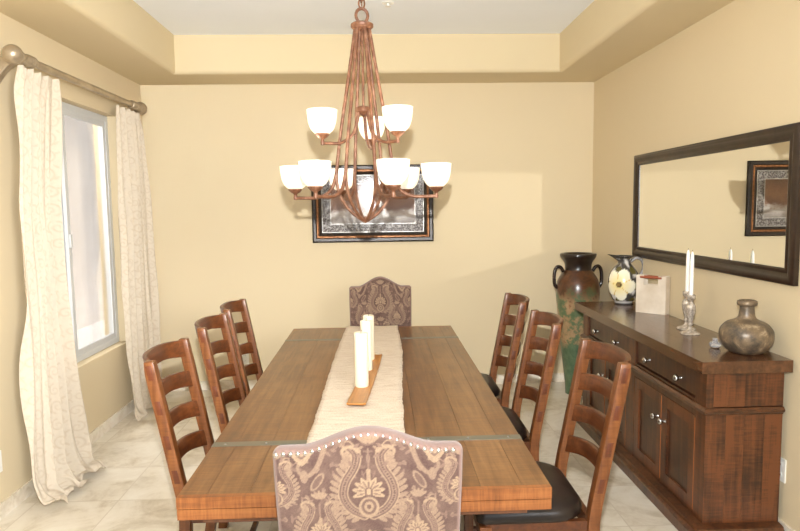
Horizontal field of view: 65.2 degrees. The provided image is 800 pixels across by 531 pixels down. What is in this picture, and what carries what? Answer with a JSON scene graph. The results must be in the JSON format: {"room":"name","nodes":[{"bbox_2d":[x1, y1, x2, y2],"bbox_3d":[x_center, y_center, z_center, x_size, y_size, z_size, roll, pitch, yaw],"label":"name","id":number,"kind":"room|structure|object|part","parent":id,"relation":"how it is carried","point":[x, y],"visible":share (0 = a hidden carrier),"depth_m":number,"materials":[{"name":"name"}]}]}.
{"room":"dining room","nodes":[
{"label":"dining room","id":0,"kind":"room"},
{"bbox_2d":[0,12,141,502],"bbox_3d":[-2.223,-0.097,2.058,0.180,3.148,7.074,-1,5,-2],"label":"wall","id":1,"kind":"structure","parent":0,"point":[106,385],"depth_m":3.60,"materials":[{"name":"paint"}]},
{"bbox_2d":[0,450,2,471],"bbox_3d":[-2.153,1.058,3.345,0.010,0.116,0.072,-1,5,-2],"label":"wall outlet","id":2,"kind":"object","parent":1,"relation":"attached to","point":[1,467],"visible":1,"depth_m":3.37,"materials":[{"name":"white plastic"}]},
{"bbox_2d":[0,399,134,519],"bbox_3d":[-2.106,1.429,2.201,0.014,0.082,7.074,-1,5,-2],"label":"baseboard","id":3,"kind":"structure","parent":1,"relation":"attached to","point":[10,503],"depth_m":3.67,"materials":[{"name":"stone"}]},
{"bbox_2d":[0,44,146,114],"bbox_3d":[-2.138,-1.166,4.251,0.176,0.193,1.931,-1,5,-2],"label":"curtain rod","id":4,"kind":"object","parent":1,"relation":"attached to","point":[12,55],"visible":0.94,"depth_m":3.64,"materials":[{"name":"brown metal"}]},
{"bbox_2d":[14,65,105,504],"bbox_3d":[-1.984,0.102,3.608,0.241,2.430,0.648,-1,5,-2],"label":"curtain","id":5,"kind":"object","parent":4,"relation":"hanging from","point":[54,414],"visible":1,"depth_m":3.59,"materials":[{"name":"fabric"}]},
{"bbox_2d":[116,105,161,420],"bbox_3d":[-2.087,-0.020,5.002,0.129,2.418,0.629,-1,5,-2],"label":"curtain","id":6,"kind":"object","parent":4,"relation":"hanging from","point":[139,282],"visible":0.91,"depth_m":4.95,"materials":[{"name":"fabric"}]},
{"bbox_2d":[61,102,118,362],"bbox_3d":[-2.310,-0.218,4.368,0.070,1.806,1.340,-1,5,-2],"label":"window","id":7,"kind":"structure","parent":1,"relation":"in","point":[86,199],"depth_m":4.64,"materials":[{"name":"white glass"}]},
{"bbox_3d":[-2.319,-0.188,4.046,0.024,1.720,0.605,-1,5,-2],"label":"sash","id":8,"kind":"part","parent":7,"relation":"part of","materials":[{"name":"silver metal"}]},
{"bbox_2d":[77,341,125,371],"bbox_3d":[-2.281,0.697,4.452,0.164,0.031,1.340,-1,5,-2],"label":"trim","id":9,"kind":"structure","parent":1,"relation":"attached to","point":[106,352],"depth_m":4.65,"materials":[{"name":"paint"}]},
{"bbox_2d":[0,382,677,530],"bbox_3d":[-0.104,1.478,2.369,4.383,0.100,7.254,-1,5,-2],"label":"floor","id":10,"kind":"structure","parent":0,"point":[134,491],"depth_m":3.72,"materials":[{"name":"tile"}]},
{"bbox_2d":[142,338,277,530],"bbox_3d":[-0.746,0.874,2.731,0.636,1.054,0.486,-1,5,-2],"label":"chair","id":11,"kind":"object","parent":10,"relation":"on","point":[166,419],"visible":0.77,"depth_m":2.75,"materials":[{"name":"brown wood"}]},
{"bbox_3d":[-0.920,0.898,2.510,0.154,1.050,0.045,-1,5,-2],"label":"post","id":12,"kind":"part","parent":11,"relation":"part of","materials":[{"name":"brown wood"}]},
{"bbox_3d":[-0.935,0.859,2.938,0.154,1.050,0.045,-1,5,-2],"label":"post","id":13,"kind":"part","parent":11,"relation":"part of","materials":[{"name":"brown wood"}]},
{"bbox_3d":[-0.647,1.003,2.530,0.390,0.060,0.024,-1,5,-2],"label":"seat rail","id":14,"kind":"part","parent":11,"relation":"part of","materials":[{"name":"brown wood"}]},
{"bbox_2d":[194,313,246,527],"bbox_3d":[-0.761,0.810,3.423,0.636,1.054,0.486,-1,5,-2],"label":"chair","id":15,"kind":"object","parent":10,"relation":"on","point":[209,349],"visible":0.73,"depth_m":3.47,"materials":[{"name":"brown wood"}]},
{"bbox_3d":[-0.935,0.835,3.203,0.154,1.050,0.045,-1,5,-2],"label":"post","id":16,"kind":"part","parent":15,"relation":"part of","materials":[{"name":"brown wood"}]},
{"bbox_3d":[-0.951,0.796,3.631,0.154,1.050,0.045,-1,5,-2],"label":"post","id":17,"kind":"part","parent":15,"relation":"part of","materials":[{"name":"brown wood"}]},
{"bbox_2d":[220,299,262,394],"bbox_3d":[-0.792,0.759,3.990,0.636,1.054,0.486,-1,5,-2],"label":"chair","id":18,"kind":"object","parent":10,"relation":"on","point":[240,305],"visible":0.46,"depth_m":4.10,"materials":[{"name":"brown wood"}]},
{"bbox_3d":[-0.966,0.783,3.769,0.154,1.050,0.045,-1,5,-2],"label":"post","id":19,"kind":"part","parent":18,"relation":"part of","materials":[{"name":"brown wood"}]},
{"bbox_3d":[-0.981,0.744,4.197,0.154,1.050,0.045,-1,5,-2],"label":"post","id":20,"kind":"part","parent":18,"relation":"part of","materials":[{"name":"brown wood"}]},
{"bbox_2d":[176,326,551,522],"bbox_3d":[-0.148,0.955,3.285,1.153,0.774,2.684,-1,5,-2],"label":"dining table","id":21,"kind":"object","parent":10,"relation":"on","point":[445,397],"visible":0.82,"depth_m":2.47,"materials":[{"name":"brown wood"}]},
{"bbox_2d":[306,325,404,443],"bbox_3d":[-0.178,0.565,3.298,0.428,0.004,2.615,-1,5,-2],"label":"table runner","id":22,"kind":"object","parent":21,"relation":"on","point":[384,407],"visible":0.6,"depth_m":2.93,"materials":[{"name":"beige fabric"}]},
{"bbox_2d":[347,354,381,404],"bbox_3d":[-0.167,0.564,3.160,0.084,0.022,0.910,0,5,3],"label":"tray","id":23,"kind":"object","parent":22,"relation":"on","point":[359,396],"visible":0.63,"depth_m":2.94,"materials":[{"name":"brown wood"}]},
{"bbox_2d":[354,331,368,387],"bbox_3d":[-0.186,0.445,3.003,0.068,0.274,0.068,-1,5,-2],"label":"pillar candle","id":24,"kind":"object","parent":23,"relation":"on","point":[361,369],"visible":1,"depth_m":2.98,"materials":[{"name":"beige wax"}]},
{"bbox_2d":[360,318,372,370],"bbox_3d":[-0.178,0.415,3.307,0.062,0.277,0.062,-1,5,-2],"label":"pillar candle","id":25,"kind":"object","parent":23,"relation":"on","point":[365,325],"visible":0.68,"depth_m":3.28,"materials":[{"name":"beige wax"}]},
{"bbox_2d":[363,314,374,359],"bbox_3d":[-0.176,0.400,3.522,0.062,0.267,0.062,-1,5,-2],"label":"pillar candle","id":26,"kind":"object","parent":23,"relation":"on","point":[368,316],"visible":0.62,"depth_m":3.50,"materials":[{"name":"beige wax"}]},
{"bbox_2d":[273,425,462,530],"bbox_3d":[-0.084,0.923,1.896,0.490,1.092,0.639,-1,5,-2],"label":"upholstered chair","id":27,"kind":"object","parent":10,"relation":"on","point":[368,477],"visible":1,"depth_m":1.56,"materials":[{"name":"fabric"}]},
{"bbox_3d":[-0.087,0.441,1.538,0.452,0.061,0.014,-1,5,-2],"label":"nailhead trim","id":28,"kind":"part","parent":27,"relation":"part of","materials":[{"name":"silver metal"}]},
{"bbox_2d":[349,276,410,326],"bbox_3d":[-0.135,0.667,4.549,0.490,1.116,0.643,-1,5,-2],"label":"upholstered chair","id":29,"kind":"object","parent":10,"relation":"on","point":[389,302],"visible":0.22,"depth_m":4.74,"materials":[{"name":"fabric"}]},
{"bbox_2d":[481,292,529,407],"bbox_3d":[0.517,0.731,4.105,0.636,1.054,0.486,-1,5,-2],"label":"chair","id":30,"kind":"object","parent":10,"relation":"on","point":[518,321],"visible":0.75,"depth_m":4.03,"materials":[{"name":"brown wood"}]},
{"bbox_3d":[0.415,0.775,4.105,0.432,0.076,0.486,-1,5,-2],"label":"seat","id":31,"kind":"part","parent":30,"relation":"part of","materials":[{"name":"black leather"}]},
{"bbox_3d":[0.691,0.710,4.325,0.154,1.050,0.045,-1,5,-2],"label":"post","id":32,"kind":"part","parent":30,"relation":"part of","materials":[{"name":"brown wood"}]},
{"bbox_3d":[0.706,0.749,3.897,0.154,1.050,0.045,-1,5,-2],"label":"post","id":33,"kind":"part","parent":30,"relation":"part of","materials":[{"name":"brown wood"}]},
{"bbox_2d":[501,309,563,460],"bbox_3d":[0.543,0.797,3.378,0.636,1.054,0.486,-1,5,-2],"label":"chair","id":34,"kind":"object","parent":10,"relation":"on","point":[539,396],"visible":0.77,"depth_m":3.36,"materials":[{"name":"brown wood"}]},
{"bbox_3d":[0.442,0.842,3.379,0.432,0.076,0.486,-1,5,-2],"label":"seat","id":35,"kind":"part","parent":34,"relation":"part of","materials":[{"name":"black leather"}]},
{"bbox_3d":[0.717,0.776,3.599,0.154,1.050,0.045,-1,5,-2],"label":"post","id":36,"kind":"part","parent":34,"relation":"part of","materials":[{"name":"brown wood"}]},
{"bbox_3d":[0.463,0.930,3.171,0.390,0.060,0.024,-1,5,-2],"label":"seat rail","id":37,"kind":"part","parent":34,"relation":"part of","materials":[{"name":"brown wood"}]},
{"bbox_3d":[0.669,0.907,3.393,0.024,0.060,0.400,-1,5,-2],"label":"seat rail","id":38,"kind":"part","parent":34,"relation":"part of","materials":[{"name":"brown wood"}]},
{"bbox_3d":[0.733,0.816,3.171,0.154,1.050,0.045,-1,5,-2],"label":"post","id":39,"kind":"part","parent":34,"relation":"part of","materials":[{"name":"brown wood"}]},
{"bbox_2d":[463,338,630,530],"bbox_3d":[0.598,0.869,2.588,0.636,1.054,0.486,-1,5,-2],"label":"chair","id":40,"kind":"object","parent":10,"relation":"on","point":[566,504],"visible":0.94,"depth_m":2.40,"materials":[{"name":"brown wood"}]},
{"bbox_3d":[0.309,1.162,2.820,0.045,0.435,0.045,-1,5,-2],"label":"leg","id":41,"kind":"part","parent":40,"relation":"part of","materials":[{"name":"brown wood"}]},
{"bbox_3d":[0.307,0.985,2.588,0.025,0.060,0.400,-1,5,-2],"label":"seat rail","id":42,"kind":"part","parent":40,"relation":"part of","materials":[{"name":"brown wood"}]},
{"bbox_3d":[0.325,1.201,2.393,0.045,0.435,0.045,-1,5,-2],"label":"leg","id":43,"kind":"part","parent":40,"relation":"part of","materials":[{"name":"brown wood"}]},
{"bbox_3d":[0.497,0.913,2.588,0.432,0.076,0.486,-1,5,-2],"label":"seat","id":44,"kind":"part","parent":40,"relation":"part of","materials":[{"name":"black leather"}]},
{"bbox_3d":[0.517,1.002,2.381,0.390,0.060,0.024,-1,5,-2],"label":"seat rail","id":45,"kind":"part","parent":40,"relation":"part of","materials":[{"name":"brown wood"}]},
{"bbox_3d":[0.772,0.848,2.808,0.154,1.050,0.045,-1,5,-2],"label":"post","id":46,"kind":"part","parent":40,"relation":"part of","materials":[{"name":"brown wood"}]},
{"bbox_3d":[0.724,0.978,2.603,0.024,0.060,0.400,-1,5,-2],"label":"seat rail","id":47,"kind":"part","parent":40,"relation":"part of","materials":[{"name":"brown wood"}]},
{"bbox_3d":[0.787,0.887,2.381,0.154,1.050,0.045,-1,5,-2],"label":"post","id":48,"kind":"part","parent":40,"relation":"part of","materials":[{"name":"brown wood"}]},
{"bbox_2d":[552,252,602,393],"bbox_3d":[1.542,0.507,5.438,0.368,1.231,0.368,3,7,38],"label":"urn","id":49,"kind":"object","parent":10,"relation":"on","point":[577,282],"visible":0.81,"depth_m":5.30,"materials":[{"name":"ceramic"}]},
{"bbox_3d":[1.369,0.099,5.394,0.107,0.210,0.030,-1,5,-2],"label":"handle","id":50,"kind":"part","parent":49,"relation":"part of","materials":[{"name":"ceramic"}]},
{"bbox_3d":[1.706,0.094,5.406,0.107,0.210,0.030,-1,5,-2],"label":"handle","id":51,"kind":"part","parent":49,"relation":"part of","materials":[{"name":"ceramic"}]},
{"bbox_2d":[575,301,792,530],"bbox_3d":[1.594,0.784,3.914,0.457,0.954,1.939,-1,5,-2],"label":"sideboard","id":52,"kind":"object","parent":10,"relation":"on","point":[700,433],"depth_m":3.14,"materials":[{"name":"brown wood"}]},
{"bbox_3d":[1.431,0.864,4.532,0.025,0.494,0.365,-1,5,-2],"label":"door","id":53,"kind":"part","parent":52,"relation":"part of","materials":[{"name":"brown wood"}]},
{"bbox_3d":[1.435,0.864,4.532,0.009,0.374,0.245,-1,5,-2],"label":"door panel","id":54,"kind":"part","parent":52,"relation":"part of","materials":[{"name":"brown wood"}]},
{"bbox_3d":[1.440,0.472,4.311,0.018,0.137,0.716,-1,5,-2],"label":"drawer","id":55,"kind":"part","parent":52,"relation":"part of","materials":[{"name":"brown wood"}]},
{"bbox_3d":[1.445,0.898,4.164,0.025,0.494,0.365,-1,5,-2],"label":"door","id":56,"kind":"part","parent":52,"relation":"part of","materials":[{"name":"brown wood"}]},
{"bbox_3d":[1.449,0.898,4.164,0.009,0.374,0.245,-1,5,-2],"label":"door panel","id":57,"kind":"part","parent":52,"relation":"part of","materials":[{"name":"brown wood"}]},
{"bbox_2d":[608,254,642,304],"bbox_3d":[1.675,0.100,4.677,0.225,0.376,0.225,-5,7,-37],"label":"pitcher","id":58,"kind":"object","parent":52,"relation":"on","point":[622,278],"visible":0.94,"depth_m":4.61,"materials":[{"name":"ceramic"}]},
{"bbox_3d":[1.769,0.014,4.662,0.110,0.164,0.026,0,5,11],"label":"handle","id":59,"kind":"part","parent":58,"relation":"part of","materials":[{"name":"ceramic"}]},
{"bbox_3d":[1.435,0.552,3.644,0.042,0.036,0.036,-1,5,-2],"label":"knob","id":60,"kind":"part","parent":52,"relation":"part of","materials":[{"name":"silver metal"}]},
{"bbox_3d":[1.462,0.942,3.676,0.025,0.494,0.365,-1,5,-2],"label":"door","id":61,"kind":"part","parent":52,"relation":"part of","materials":[{"name":"brown wood"}]},
{"bbox_3d":[1.466,0.942,3.676,0.009,0.374,0.245,-1,5,-2],"label":"door panel","id":62,"kind":"part","parent":52,"relation":"part of","materials":[{"name":"brown wood"}]},
{"bbox_2d":[636,274,669,314],"bbox_3d":[1.724,0.196,4.266,0.079,0.258,0.207,-6,7,-44],"label":"gift bag","id":63,"kind":"object","parent":52,"relation":"on","point":[650,298],"visible":1,"depth_m":4.23,"materials":[{"name":"beige paper"}]},
{"bbox_3d":[1.700,0.082,4.233,0.015,0.016,0.148,-6,7,-44],"label":"handle","id":64,"kind":"part","parent":63,"relation":"part of","materials":[{"name":"red fabric"}]},
{"bbox_3d":[1.433,0.849,3.526,0.042,0.036,0.036,-1,5,-2],"label":"knob","id":65,"kind":"part","parent":52,"relation":"part of","materials":[{"name":"silver metal"}]},
{"bbox_3d":[1.436,0.857,3.436,0.042,0.036,0.036,-1,5,-2],"label":"knob","id":66,"kind":"part","parent":52,"relation":"part of","materials":[{"name":"silver metal"}]},
{"bbox_3d":[1.476,1.215,3.516,0.026,0.012,0.740,-1,5,-2],"label":"rail","id":67,"kind":"part","parent":52,"relation":"part of","materials":[{"name":"brown wood"}]},
{"bbox_3d":[1.467,0.693,3.468,0.030,0.033,0.740,-1,5,-2],"label":"rail","id":68,"kind":"part","parent":52,"relation":"part of","materials":[{"name":"brown wood"}]},
{"bbox_3d":[1.471,0.550,3.455,0.018,0.137,0.716,-1,5,-2],"label":"drawer","id":69,"kind":"part","parent":52,"relation":"part of","materials":[{"name":"brown wood"}]},
{"bbox_3d":[1.448,0.587,3.266,0.042,0.036,0.036,-1,5,-2],"label":"knob","id":70,"kind":"part","parent":52,"relation":"part of","materials":[{"name":"silver metal"}]},
{"bbox_3d":[1.476,0.976,3.308,0.025,0.494,0.365,-1,5,-2],"label":"door","id":71,"kind":"part","parent":52,"relation":"part of","materials":[{"name":"brown wood"}]},
{"bbox_3d":[1.480,0.976,3.308,0.009,0.374,0.245,-1,5,-2],"label":"door panel","id":72,"kind":"part","parent":52,"relation":"part of","materials":[{"name":"brown wood"}]},
{"bbox_3d":[1.616,0.618,3.900,0.396,0.036,1.831,-1,5,-2],"label":"waist moulding","id":73,"kind":"part","parent":52,"relation":"part of","materials":[{"name":"brown wood"}]},
{"bbox_2d":[676,291,695,329],"bbox_3d":[1.701,0.264,3.708,0.109,0.227,0.109,-1,5,-2],"label":"candlestick","id":74,"kind":"object","parent":52,"relation":"on","point":[685,301],"visible":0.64,"depth_m":3.69,"materials":[{"name":"silver metal"}]},
{"bbox_2d":[685,248,689,290],"bbox_3d":[1.698,0.034,3.687,0.022,0.274,0.022,-1,5,-2],"label":"taper candle","id":75,"kind":"object","parent":74,"relation":"on","point":[687,280],"visible":0.89,"depth_m":3.68,"materials":[{"name":"white wax"}]},
{"bbox_2d":[680,294,699,334],"bbox_3d":[1.659,0.277,3.567,0.109,0.227,0.109,-1,5,-2],"label":"candlestick","id":76,"kind":"object","parent":52,"relation":"on","point":[690,306],"visible":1,"depth_m":3.55,"materials":[{"name":"silver metal"}]},
{"bbox_2d":[689,250,693,294],"bbox_3d":[1.656,0.048,3.546,0.022,0.274,0.022,-1,5,-2],"label":"taper candle","id":77,"kind":"object","parent":76,"relation":"on","point":[691,282],"visible":1,"depth_m":3.54,"materials":[{"name":"white wax"}]},
{"bbox_3d":[1.618,0.397,3.210,0.058,0.054,0.055,-1,5,-2],"label":"crystal knob","id":78,"kind":"part","parent":52,"relation":"part of","materials":[{"name":"clear glass"}]},
{"bbox_2d":[718,299,774,354],"bbox_3d":[1.720,0.301,3.104,0.246,0.262,0.246,-1,5,-2],"label":"vase","id":79,"kind":"object","parent":52,"relation":"on","point":[745,334],"visible":1,"depth_m":3.04,"materials":[{"name":"metal"}]},
{"bbox_3d":[1.677,0.880,3.039,0.342,0.762,0.030,-1,5,-2],"label":"panel","id":80,"kind":"part","parent":52,"relation":"part of","materials":[{"name":"brown wood"}]},
{"bbox_2d":[133,0,593,34],"bbox_3d":[-0.163,-1.702,2.571,3.338,0.100,5.239,-1,5,-2],"label":"ceiling","id":81,"kind":"structure","parent":0,"point":[179,17],"depth_m":4.60,"materials":[{"name":"paint"}]},
{"bbox_2d":[279,0,451,223],"bbox_3d":[-0.185,-0.959,3.121,0.871,1.480,0.825,-1,5,-2],"label":"chandelier","id":82,"kind":"object","parent":81,"relation":"hanging from","point":[394,174],"visible":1,"depth_m":3.07,"materials":[{"name":"white glass"}]},
{"bbox_3d":[-0.539,-0.449,3.205,0.154,0.119,0.154,-1,5,-2],"label":"lamp shade","id":83,"kind":"part","parent":82,"relation":"part of","materials":[{"name":"white glass"}]},
{"bbox_3d":[-0.391,-0.420,2.876,0.154,0.119,0.154,-1,5,-2],"label":"lamp shade","id":84,"kind":"part","parent":82,"relation":"part of","materials":[{"name":"white glass"}]},
{"bbox_3d":[-0.382,-0.703,3.063,0.152,0.119,0.152,-1,5,-2],"label":"lamp shade","id":85,"kind":"part","parent":82,"relation":"part of","materials":[{"name":"white glass"}]},
{"bbox_3d":[-0.382,-0.754,3.160,0.345,0.839,0.022,0,5,6],"label":"arm","id":86,"kind":"part","parent":82,"relation":"part of","materials":[{"name":"orange metal"}]},
{"bbox_3d":[-0.299,-0.738,2.978,0.022,0.839,0.345,3,7,36],"label":"arm","id":87,"kind":"part","parent":82,"relation":"part of","materials":[{"name":"orange metal"}]},
{"bbox_3d":[-0.293,-0.686,3.100,0.211,0.183,0.020,-3,6,-21],"label":"arm","id":88,"kind":"part","parent":82,"relation":"part of","materials":[{"name":"orange metal"}]},
{"bbox_3d":[-0.326,-0.478,3.497,0.154,0.119,0.154,-1,5,-2],"label":"lamp shade","id":89,"kind":"part","parent":82,"relation":"part of","materials":[{"name":"white glass"}]},
{"bbox_3d":[-0.265,-0.770,3.321,0.022,0.839,0.346,-3,6,-23],"label":"arm","id":90,"kind":"part","parent":82,"relation":"part of","materials":[{"name":"orange metal"}]},
{"bbox_3d":[-0.192,-1.471,3.074,0.030,0.409,0.029,2,6,26],"label":"chain","id":91,"kind":"part","parent":82,"relation":"part of","materials":[{"name":"orange metal"}]},
{"bbox_3d":[-0.166,-0.703,3.264,0.020,0.183,0.212,0,5,8],"label":"arm","id":92,"kind":"part","parent":82,"relation":"part of","materials":[{"name":"orange metal"}]},
{"bbox_3d":[-0.152,-0.733,3.357,0.152,0.119,0.152,-1,5,-2],"label":"lamp shade","id":93,"kind":"part","parent":82,"relation":"part of","materials":[{"name":"white glass"}]},
{"bbox_3d":[-0.100,-0.739,2.958,0.142,0.839,0.322,-1,5,-2],"label":"arm","id":94,"kind":"part","parent":82,"relation":"part of","materials":[{"name":"orange metal"}]},
{"bbox_3d":[-0.087,-0.686,3.073,0.212,0.183,0.020,3,7,38],"label":"arm","id":95,"kind":"part","parent":82,"relation":"part of","materials":[{"name":"orange metal"}]},
{"bbox_3d":[-0.066,-0.771,3.302,0.022,0.839,0.345,3,7,36],"label":"arm","id":96,"kind":"part","parent":82,"relation":"part of","materials":[{"name":"orange metal"}]},
{"bbox_3d":[-0.031,-0.422,2.838,0.154,0.119,0.154,-1,5,-2],"label":"lamp shade","id":97,"kind":"part","parent":82,"relation":"part of","materials":[{"name":"white glass"}]},
{"bbox_3d":[-0.012,-0.703,3.011,0.152,0.119,0.152,-1,5,-2],"label":"lamp shade","id":98,"kind":"part","parent":82,"relation":"part of","materials":[{"name":"white glass"}]},
{"bbox_3d":[0.017,-0.756,3.120,0.345,0.839,0.022,0,5,6],"label":"arm","id":99,"kind":"part","parent":82,"relation":"part of","materials":[{"name":"orange metal"}]},
{"bbox_3d":[0.034,-0.479,3.459,0.154,0.119,0.154,-1,5,-2],"label":"lamp shade","id":100,"kind":"part","parent":82,"relation":"part of","materials":[{"name":"white glass"}]},
{"bbox_3d":[0.181,-0.451,3.130,0.154,0.119,0.154,-1,5,-2],"label":"lamp shade","id":101,"kind":"part","parent":82,"relation":"part of","materials":[{"name":"white glass"}]},
{"bbox_2d":[382,1,393,6],"bbox_3d":[-0.083,-1.800,4.314,0.084,0.025,0.084,-1,5,-2],"label":"sprinkler","id":102,"kind":"object","parent":81,"relation":"attached to","point":[387,3],"visible":1,"depth_m":4.30,"materials":[{"name":"white plastic"}]},
{"bbox_2d":[140,82,593,380],"bbox_3d":[-0.254,-0.461,5.740,4.383,3.148,0.180,-1,5,-2],"label":"wall","id":103,"kind":"structure","parent":0,"point":[516,196],"depth_m":5.65,"materials":[{"name":"paint"}]},
{"bbox_2d":[242,354,248,363],"bbox_3d":[-1.420,0.848,5.722,0.072,0.116,0.010,-1,5,-2],"label":"wall outlet","id":104,"kind":"object","parent":103,"relation":"attached to","point":[245,357],"visible":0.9,"depth_m":5.72,"materials":[{"name":"white plastic"}]},
{"bbox_2d":[173,373,564,390],"bbox_3d":[-0.230,1.075,5.784,3.995,0.082,0.014,-1,5,-2],"label":"baseboard","id":105,"kind":"structure","parent":103,"relation":"attached to","point":[557,377],"depth_m":5.82,"materials":[{"name":"wood"}]},
{"bbox_2d":[311,164,433,242],"bbox_3d":[-0.245,-0.556,5.622,1.092,0.690,0.037,-1,5,-2],"label":"framed picture","id":106,"kind":"object","parent":103,"relation":"attached to","point":[410,219],"visible":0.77,"depth_m":5.63,"materials":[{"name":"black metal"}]},
{"bbox_2d":[330,184,414,223],"bbox_3d":[-0.246,-0.557,5.633,0.760,0.358,0.008,-1,5,-2],"label":"art print","id":107,"kind":"object","parent":106,"relation":"attached to","point":[397,211],"depth_m":5.63},
{"bbox_2d":[591,0,799,530],"bbox_3d":[1.977,-0.166,2.204,0.180,3.148,7.074,-1,5,-2],"label":"wall","id":108,"kind":"structure","parent":0,"point":[735,70],"depth_m":3.65,"materials":[{"name":"paint"}]},
{"bbox_2d":[0,0,733,84],"bbox_3d":[-0.141,-1.495,2.006,4.023,0.408,7.074,-1,5,-2],"label":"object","id":109,"kind":"structure","parent":108,"relation":"attached to","point":[120,36],"depth_m":5.05,"materials":[{"name":"paint"}]},
{"bbox_2d":[632,122,799,285],"bbox_3d":[1.811,-0.365,3.818,0.031,0.758,1.862,-1,5,-2],"label":"wall mirror","id":110,"kind":"object","parent":108,"relation":"attached to","point":[732,201],"visible":0.92,"depth_m":3.49,"materials":[{"name":"beige mirror"}]},
{"bbox_2d":[780,457,786,483],"bbox_3d":[1.871,1.000,3.073,0.010,0.116,0.072,-1,5,-2],"label":"wall outlet","id":111,"kind":"object","parent":108,"relation":"attached to","point":[783,463],"visible":0.51,"depth_m":3.05,"materials":[{"name":"white plastic"}]},
{"bbox_2d":[778,518,794,530],"bbox_3d":[1.901,1.362,2.341,0.014,0.082,7.074,-1,5,-2],"label":"baseboard","id":112,"kind":"structure","parent":108,"relation":"attached to","point":[786,527],"depth_m":3.03,"materials":[{"name":"wood"}]}
]}

